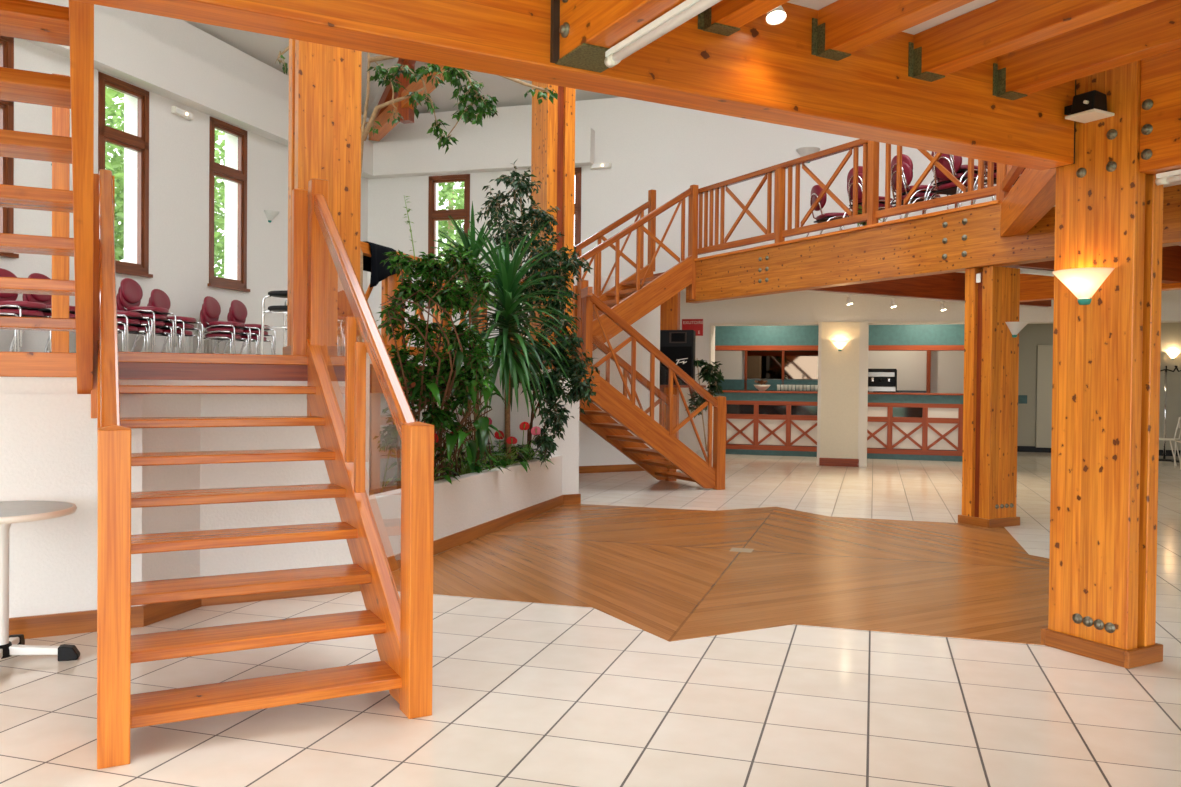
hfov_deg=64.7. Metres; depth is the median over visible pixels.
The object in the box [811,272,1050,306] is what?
timber beam
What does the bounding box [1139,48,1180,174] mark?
timber beam
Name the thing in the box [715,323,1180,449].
wall
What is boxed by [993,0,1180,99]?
joist
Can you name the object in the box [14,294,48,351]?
chair
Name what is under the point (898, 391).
cabinet
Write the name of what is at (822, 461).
baseboard
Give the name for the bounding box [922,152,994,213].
chair
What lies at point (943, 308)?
spotlight
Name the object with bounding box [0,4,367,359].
wall
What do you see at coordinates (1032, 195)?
timber beam
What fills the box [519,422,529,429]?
flower
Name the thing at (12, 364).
trim
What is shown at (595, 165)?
diffuser
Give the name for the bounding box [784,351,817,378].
mirror
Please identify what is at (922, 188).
chair
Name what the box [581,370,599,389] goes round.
trim
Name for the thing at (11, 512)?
bistro table
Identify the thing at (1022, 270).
tube light
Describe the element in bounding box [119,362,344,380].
trim
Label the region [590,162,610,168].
emergency light
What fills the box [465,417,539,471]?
anthurium
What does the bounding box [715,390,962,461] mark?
bar counter
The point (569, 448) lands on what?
wall
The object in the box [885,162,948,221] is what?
chair
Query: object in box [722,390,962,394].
countertop
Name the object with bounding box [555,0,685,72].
timber beam
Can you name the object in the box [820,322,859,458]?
column
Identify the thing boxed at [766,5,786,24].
spotlight
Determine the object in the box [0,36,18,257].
window
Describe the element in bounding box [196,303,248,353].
chair
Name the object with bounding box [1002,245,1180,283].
timber beam
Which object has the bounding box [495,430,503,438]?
flower
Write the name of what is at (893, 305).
spotlight
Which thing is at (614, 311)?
staircase
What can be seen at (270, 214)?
wall lamp
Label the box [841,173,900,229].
chair
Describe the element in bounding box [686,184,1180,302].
timber beam
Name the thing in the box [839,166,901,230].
chair
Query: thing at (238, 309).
chair
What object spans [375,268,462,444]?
potted plant
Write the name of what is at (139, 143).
window
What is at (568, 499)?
baseboard
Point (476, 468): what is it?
anthurium
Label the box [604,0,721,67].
tube light
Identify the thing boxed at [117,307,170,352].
chair
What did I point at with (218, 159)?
tree
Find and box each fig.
[275,46,557,341]
[474,160,592,446]
[512,327,598,464]
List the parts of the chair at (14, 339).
leg, leg, leg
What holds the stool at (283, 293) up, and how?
on the stool at (278, 308)
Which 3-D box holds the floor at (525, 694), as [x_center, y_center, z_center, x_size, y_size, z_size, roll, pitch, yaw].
[2.293,1.385,8.363,19.200,0.205,26.000,1,1,17]
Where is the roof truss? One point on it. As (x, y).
(403, 108)
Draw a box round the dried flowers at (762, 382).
[755,379,769,384]
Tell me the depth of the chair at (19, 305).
9.92 m
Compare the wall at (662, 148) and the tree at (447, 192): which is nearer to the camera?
the wall at (662, 148)
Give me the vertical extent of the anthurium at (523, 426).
0.536 m
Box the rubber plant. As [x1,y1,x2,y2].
[688,359,723,466]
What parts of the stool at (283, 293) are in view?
leg, seat, leg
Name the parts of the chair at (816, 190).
frame, backrest, seat, leg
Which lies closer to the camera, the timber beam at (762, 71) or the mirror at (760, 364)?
the timber beam at (762, 71)
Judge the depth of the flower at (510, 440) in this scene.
8.84 m
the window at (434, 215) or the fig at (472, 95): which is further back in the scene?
the window at (434, 215)
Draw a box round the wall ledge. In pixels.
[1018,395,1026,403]
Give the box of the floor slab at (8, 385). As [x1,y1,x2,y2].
[0,362,571,393]
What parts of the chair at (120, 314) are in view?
leg, seat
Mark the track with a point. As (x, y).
(828, 292)
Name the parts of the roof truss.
hanger post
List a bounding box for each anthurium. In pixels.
[382,433,459,487]
[434,432,508,475]
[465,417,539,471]
[491,422,554,466]
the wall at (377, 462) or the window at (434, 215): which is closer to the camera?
the wall at (377, 462)
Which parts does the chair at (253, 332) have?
backrest, seat, leg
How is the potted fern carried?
on the floor
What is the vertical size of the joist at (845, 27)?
0.196 m
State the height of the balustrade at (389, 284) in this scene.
1.020 m
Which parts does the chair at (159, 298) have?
backrest, seat, leg, leg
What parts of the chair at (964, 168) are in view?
leg, seat, leg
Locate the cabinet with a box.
[873,390,925,392]
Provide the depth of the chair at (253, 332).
13.66 m
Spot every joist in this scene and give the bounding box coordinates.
[698,0,789,35]
[811,0,973,60]
[908,0,1155,81]
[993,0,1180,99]
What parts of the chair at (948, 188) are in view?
leg, frame, backrest, seat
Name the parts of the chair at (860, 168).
backrest, frame, seat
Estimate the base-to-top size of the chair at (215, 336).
0.863 m
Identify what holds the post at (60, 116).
on the floor
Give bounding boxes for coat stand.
[1159,366,1177,460]
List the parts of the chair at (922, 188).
frame, backrest, seat, leg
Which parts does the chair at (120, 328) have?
leg, seat, leg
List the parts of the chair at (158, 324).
backrest, leg, seat, leg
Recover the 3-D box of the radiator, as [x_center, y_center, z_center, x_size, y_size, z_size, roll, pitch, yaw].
[-5.701,-0.719,13.366,0.100,0.720,1.107,1,1,17]
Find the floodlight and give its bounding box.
[1064,90,1114,122]
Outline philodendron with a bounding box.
[411,338,508,480]
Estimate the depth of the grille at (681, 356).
14.52 m
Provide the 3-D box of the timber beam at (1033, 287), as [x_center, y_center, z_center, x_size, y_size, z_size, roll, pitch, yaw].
[7.858,-1.397,8.627,0.200,0.470,10.400,0,1,-28]
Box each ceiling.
[183,20,618,117]
[683,0,1180,289]
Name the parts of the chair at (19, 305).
leg, backrest, leg, seat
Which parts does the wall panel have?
edge trim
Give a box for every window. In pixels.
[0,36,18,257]
[98,72,152,277]
[207,116,249,291]
[425,174,469,308]
[574,167,581,272]
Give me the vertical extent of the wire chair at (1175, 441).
0.855 m
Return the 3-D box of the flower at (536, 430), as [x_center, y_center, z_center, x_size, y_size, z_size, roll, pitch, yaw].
[-0.534,0.366,9.151,0.102,0.090,0.012,0,1,-10]
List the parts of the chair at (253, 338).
leg, seat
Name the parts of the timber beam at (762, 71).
steel plate, plate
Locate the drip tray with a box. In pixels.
[868,386,895,391]
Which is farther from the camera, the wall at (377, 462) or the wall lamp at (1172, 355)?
the wall lamp at (1172, 355)
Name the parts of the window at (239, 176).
sash, sill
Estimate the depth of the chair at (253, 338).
13.65 m
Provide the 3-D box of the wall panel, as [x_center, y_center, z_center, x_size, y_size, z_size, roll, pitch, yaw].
[4.064,-1.264,17.544,5.960,0.910,0.290,1,1,17]
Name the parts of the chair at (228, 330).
backrest, leg, seat, leg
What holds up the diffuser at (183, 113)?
attached to the emergency light at (175, 110)
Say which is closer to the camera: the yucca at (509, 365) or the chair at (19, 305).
the yucca at (509, 365)
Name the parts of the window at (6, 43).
sash, frame, sill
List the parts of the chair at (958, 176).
leg, frame, seat, leg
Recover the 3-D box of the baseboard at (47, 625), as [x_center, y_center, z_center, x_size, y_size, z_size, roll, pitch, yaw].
[-5.215,1.219,3.707,8.908,0.115,0.353,0,1,-31]
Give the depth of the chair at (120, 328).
11.25 m
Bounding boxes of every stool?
[261,290,287,348]
[261,305,286,354]
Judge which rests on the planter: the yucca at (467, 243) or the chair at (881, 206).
the yucca at (467, 243)
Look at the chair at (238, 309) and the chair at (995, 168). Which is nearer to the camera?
the chair at (995, 168)
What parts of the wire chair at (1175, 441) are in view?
frame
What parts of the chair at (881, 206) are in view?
backrest, frame, seat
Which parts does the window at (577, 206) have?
sash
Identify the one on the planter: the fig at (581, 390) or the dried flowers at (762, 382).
the fig at (581, 390)
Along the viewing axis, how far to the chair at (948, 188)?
10.02 m
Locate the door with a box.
[1036,345,1052,447]
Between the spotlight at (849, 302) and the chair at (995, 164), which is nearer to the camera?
the chair at (995, 164)
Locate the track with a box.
[799,290,1046,308]
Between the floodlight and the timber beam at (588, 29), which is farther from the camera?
the floodlight
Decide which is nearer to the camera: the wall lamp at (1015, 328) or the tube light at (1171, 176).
the tube light at (1171, 176)
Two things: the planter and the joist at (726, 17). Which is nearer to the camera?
the joist at (726, 17)
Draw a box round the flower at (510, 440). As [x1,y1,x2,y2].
[507,436,516,443]
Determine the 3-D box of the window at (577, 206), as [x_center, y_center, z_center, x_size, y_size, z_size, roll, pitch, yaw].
[-0.576,-2.824,16.942,0.910,2.505,0.150,1,1,17]
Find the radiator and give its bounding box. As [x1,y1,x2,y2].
[166,318,220,353]
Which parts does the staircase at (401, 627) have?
newel post, handrail, newel post, newel post, newel post, glass panel, handrail, newel post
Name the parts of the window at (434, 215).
sash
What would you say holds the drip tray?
on the coffee machine
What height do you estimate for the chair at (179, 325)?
0.863 m
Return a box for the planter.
[369,455,562,571]
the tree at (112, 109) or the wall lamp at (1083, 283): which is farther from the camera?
the tree at (112, 109)
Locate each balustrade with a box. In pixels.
[360,241,486,358]
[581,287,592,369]
[688,139,1023,255]
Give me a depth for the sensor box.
9.07 m
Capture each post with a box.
[52,73,69,352]
[659,292,679,459]
[926,351,930,392]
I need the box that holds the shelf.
[660,385,705,406]
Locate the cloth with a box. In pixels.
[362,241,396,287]
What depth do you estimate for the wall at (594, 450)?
14.10 m
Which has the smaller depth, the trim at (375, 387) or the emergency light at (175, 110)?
the trim at (375, 387)
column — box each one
[283,39,361,355]
[530,81,575,368]
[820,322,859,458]
[958,266,1019,527]
[1041,60,1163,668]
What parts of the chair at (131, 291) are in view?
backrest, leg, seat, leg, leg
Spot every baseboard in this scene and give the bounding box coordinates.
[9,584,360,638]
[563,464,644,504]
[819,458,858,466]
[1017,446,1180,455]
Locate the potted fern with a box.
[857,205,882,226]
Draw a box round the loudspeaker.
[660,330,695,384]
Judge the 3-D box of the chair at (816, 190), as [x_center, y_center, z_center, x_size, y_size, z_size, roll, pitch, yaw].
[3.115,-2.245,12.041,0.582,0.863,0.472,0,1,-11]
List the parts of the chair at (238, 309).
backrest, seat, leg, leg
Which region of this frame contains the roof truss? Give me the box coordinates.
[369,58,444,140]
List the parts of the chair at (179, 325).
backrest, seat, leg, leg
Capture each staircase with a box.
[0,0,433,768]
[510,185,725,489]
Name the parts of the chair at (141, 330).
leg, leg, seat, leg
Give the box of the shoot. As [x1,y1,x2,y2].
[381,196,417,492]
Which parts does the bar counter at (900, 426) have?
frame post, display pane, frame post, display pane, frame post, display pane, white panel, frame rail, frame rail, frame rail, display pane, frame post, display pane, frame post, display pane, frame post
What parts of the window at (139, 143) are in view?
sash, sill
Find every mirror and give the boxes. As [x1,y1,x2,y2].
[747,351,781,378]
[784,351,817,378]
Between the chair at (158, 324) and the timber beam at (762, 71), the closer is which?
the timber beam at (762, 71)
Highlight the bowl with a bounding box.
[754,385,769,390]
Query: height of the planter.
0.555 m
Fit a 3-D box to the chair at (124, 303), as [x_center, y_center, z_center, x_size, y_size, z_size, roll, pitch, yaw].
[-5.630,-0.937,11.730,0.582,0.863,0.472,1,1,8]
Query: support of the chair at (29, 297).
on the chair at (24, 295)
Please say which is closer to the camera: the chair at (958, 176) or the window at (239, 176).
the chair at (958, 176)
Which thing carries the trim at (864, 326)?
attached to the wall at (662, 148)
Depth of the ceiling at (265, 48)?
16.74 m
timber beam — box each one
[72,0,1075,170]
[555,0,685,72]
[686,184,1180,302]
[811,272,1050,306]
[1000,168,1055,236]
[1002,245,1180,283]
[1020,273,1180,301]
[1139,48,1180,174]
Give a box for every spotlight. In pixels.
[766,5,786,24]
[847,295,852,304]
[891,298,896,307]
[941,301,946,310]
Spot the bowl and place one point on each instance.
(759, 387)
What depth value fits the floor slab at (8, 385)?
5.12 m
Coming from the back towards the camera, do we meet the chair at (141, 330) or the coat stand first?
the coat stand
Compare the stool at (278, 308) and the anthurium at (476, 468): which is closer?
the anthurium at (476, 468)
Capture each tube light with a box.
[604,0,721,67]
[1020,268,1053,275]
[1155,169,1180,184]
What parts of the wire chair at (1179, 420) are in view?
frame, leg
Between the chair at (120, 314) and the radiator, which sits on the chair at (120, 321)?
the chair at (120, 314)
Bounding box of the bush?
[373,244,501,488]
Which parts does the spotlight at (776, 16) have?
bulb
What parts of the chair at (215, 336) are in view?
backrest, leg, seat, leg, leg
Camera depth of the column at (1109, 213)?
4.67 m
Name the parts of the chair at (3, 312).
backrest, leg, seat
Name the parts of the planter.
skirting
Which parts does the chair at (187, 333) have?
seat, leg, leg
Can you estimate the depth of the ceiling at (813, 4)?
3.98 m
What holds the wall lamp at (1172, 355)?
attached to the wall at (1031, 335)
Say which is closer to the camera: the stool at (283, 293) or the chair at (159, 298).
the stool at (283, 293)
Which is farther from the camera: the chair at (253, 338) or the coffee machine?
the coffee machine
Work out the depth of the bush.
7.48 m
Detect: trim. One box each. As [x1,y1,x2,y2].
[0,351,76,376]
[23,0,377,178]
[118,352,344,365]
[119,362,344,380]
[370,364,457,392]
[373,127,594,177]
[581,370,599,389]
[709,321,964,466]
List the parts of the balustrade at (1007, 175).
post, post, handrail, rail, post, post, rail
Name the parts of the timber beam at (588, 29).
seat plate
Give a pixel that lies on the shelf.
(691, 390)
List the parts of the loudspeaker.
horn frame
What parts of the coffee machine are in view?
cup rail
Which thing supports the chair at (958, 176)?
on the chair at (948, 188)
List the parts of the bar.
frame post, splash panel, frame post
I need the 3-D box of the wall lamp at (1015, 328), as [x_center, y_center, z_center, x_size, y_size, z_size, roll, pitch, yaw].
[4.165,-0.618,9.044,0.264,0.147,0.133,0,1,-28]
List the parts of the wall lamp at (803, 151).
lamp shade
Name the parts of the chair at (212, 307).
backrest, leg, seat, leg, leg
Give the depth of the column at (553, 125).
10.35 m
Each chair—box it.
[0,268,51,348]
[0,293,51,351]
[9,300,51,351]
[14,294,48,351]
[19,273,74,349]
[19,294,74,351]
[116,294,172,352]
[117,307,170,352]
[117,311,149,351]
[117,318,147,351]
[117,325,145,351]
[118,287,174,352]
[120,278,176,346]
[141,303,199,352]
[142,296,201,352]
[143,289,203,352]
[195,309,247,353]
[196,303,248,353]
[197,296,250,353]
[223,313,272,354]
[224,300,275,354]
[224,306,273,354]
[806,185,859,236]
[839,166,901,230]
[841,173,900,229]
[883,154,948,221]
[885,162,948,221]
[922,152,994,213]
[924,151,986,213]
[925,152,993,213]
[971,166,987,204]
[973,161,1025,203]
[974,161,1024,203]
[1159,417,1180,465]
[1174,441,1180,469]
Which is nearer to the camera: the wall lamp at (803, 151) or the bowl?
the wall lamp at (803, 151)
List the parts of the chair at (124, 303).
backrest, leg, seat, leg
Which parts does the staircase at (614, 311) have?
newel post, newel post, handrail, handrail, handrail, newel post, handrail, newel post, newel post, newel post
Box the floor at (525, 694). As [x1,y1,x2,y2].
[0,452,1180,786]
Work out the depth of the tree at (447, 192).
25.51 m
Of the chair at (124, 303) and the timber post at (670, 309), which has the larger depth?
the timber post at (670, 309)
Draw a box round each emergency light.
[171,106,192,119]
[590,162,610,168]
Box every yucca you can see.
[430,201,521,450]
[440,221,578,463]
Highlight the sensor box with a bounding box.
[976,273,980,282]
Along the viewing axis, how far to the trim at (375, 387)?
7.77 m
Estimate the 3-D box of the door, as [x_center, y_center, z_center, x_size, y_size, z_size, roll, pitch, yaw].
[9.596,0.066,19.024,0.900,2.100,0.116,1,1,17]
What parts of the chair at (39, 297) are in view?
backrest, seat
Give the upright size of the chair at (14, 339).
0.863 m
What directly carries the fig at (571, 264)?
in the planter
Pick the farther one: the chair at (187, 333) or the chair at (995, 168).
the chair at (187, 333)
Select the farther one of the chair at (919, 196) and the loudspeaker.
the loudspeaker
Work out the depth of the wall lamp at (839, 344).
15.43 m
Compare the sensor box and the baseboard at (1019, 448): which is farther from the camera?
the baseboard at (1019, 448)
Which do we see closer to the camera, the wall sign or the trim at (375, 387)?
the trim at (375, 387)
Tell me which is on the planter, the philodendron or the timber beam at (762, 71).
the philodendron
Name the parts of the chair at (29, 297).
backrest, seat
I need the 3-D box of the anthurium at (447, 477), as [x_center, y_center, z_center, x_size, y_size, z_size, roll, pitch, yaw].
[-1.354,0.564,7.591,0.657,0.503,0.735,0,1,-17]
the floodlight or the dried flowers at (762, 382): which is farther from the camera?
the dried flowers at (762, 382)
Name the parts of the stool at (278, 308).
leg, seat, leg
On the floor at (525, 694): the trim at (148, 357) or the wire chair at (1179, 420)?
the wire chair at (1179, 420)
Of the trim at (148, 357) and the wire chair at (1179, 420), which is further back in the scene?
the wire chair at (1179, 420)
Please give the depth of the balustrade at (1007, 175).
10.81 m
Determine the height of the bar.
2.250 m
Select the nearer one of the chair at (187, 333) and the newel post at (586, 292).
the newel post at (586, 292)
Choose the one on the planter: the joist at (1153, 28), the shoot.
the shoot
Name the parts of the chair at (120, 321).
leg, seat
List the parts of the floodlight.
glass plate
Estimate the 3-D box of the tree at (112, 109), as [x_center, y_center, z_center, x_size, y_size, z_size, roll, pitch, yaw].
[-10.981,-3.539,20.450,6.211,9.566,5.991,1,1,0]
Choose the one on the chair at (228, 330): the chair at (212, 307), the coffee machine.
the chair at (212, 307)
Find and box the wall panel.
[715,324,964,350]
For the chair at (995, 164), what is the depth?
9.58 m
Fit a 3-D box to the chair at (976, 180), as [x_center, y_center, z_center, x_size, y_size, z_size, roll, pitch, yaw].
[4.298,-2.370,9.547,0.582,0.863,0.472,0,1,-20]
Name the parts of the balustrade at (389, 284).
post, handrail, rail, post, post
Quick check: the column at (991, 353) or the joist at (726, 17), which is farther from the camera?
the column at (991, 353)
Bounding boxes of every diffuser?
[176,107,192,117]
[592,163,608,167]
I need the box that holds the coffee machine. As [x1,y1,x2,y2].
[868,369,896,392]
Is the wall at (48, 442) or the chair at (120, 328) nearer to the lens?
the wall at (48, 442)
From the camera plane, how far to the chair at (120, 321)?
11.20 m
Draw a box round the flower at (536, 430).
[531,426,540,434]
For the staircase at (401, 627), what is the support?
on the floor at (525, 694)
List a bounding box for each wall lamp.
[264,210,278,222]
[796,147,819,162]
[831,340,848,350]
[1005,322,1028,337]
[1052,268,1114,304]
[1166,352,1179,358]
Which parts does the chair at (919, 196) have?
frame, backrest, seat, leg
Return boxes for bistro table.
[0,501,79,660]
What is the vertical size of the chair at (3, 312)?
0.863 m
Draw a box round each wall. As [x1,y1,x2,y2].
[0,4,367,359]
[0,394,369,617]
[367,97,1180,453]
[369,392,473,489]
[479,389,579,494]
[500,270,659,473]
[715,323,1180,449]
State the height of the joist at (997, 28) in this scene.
0.196 m
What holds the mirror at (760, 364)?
on the bar
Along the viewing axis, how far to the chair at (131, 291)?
11.67 m
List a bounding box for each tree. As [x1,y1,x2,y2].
[105,87,224,277]
[106,98,224,276]
[438,182,463,287]
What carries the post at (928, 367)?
on the floor at (525, 694)
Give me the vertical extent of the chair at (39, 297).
0.863 m
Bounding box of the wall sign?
[682,319,702,335]
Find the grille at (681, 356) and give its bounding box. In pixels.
[660,346,691,382]

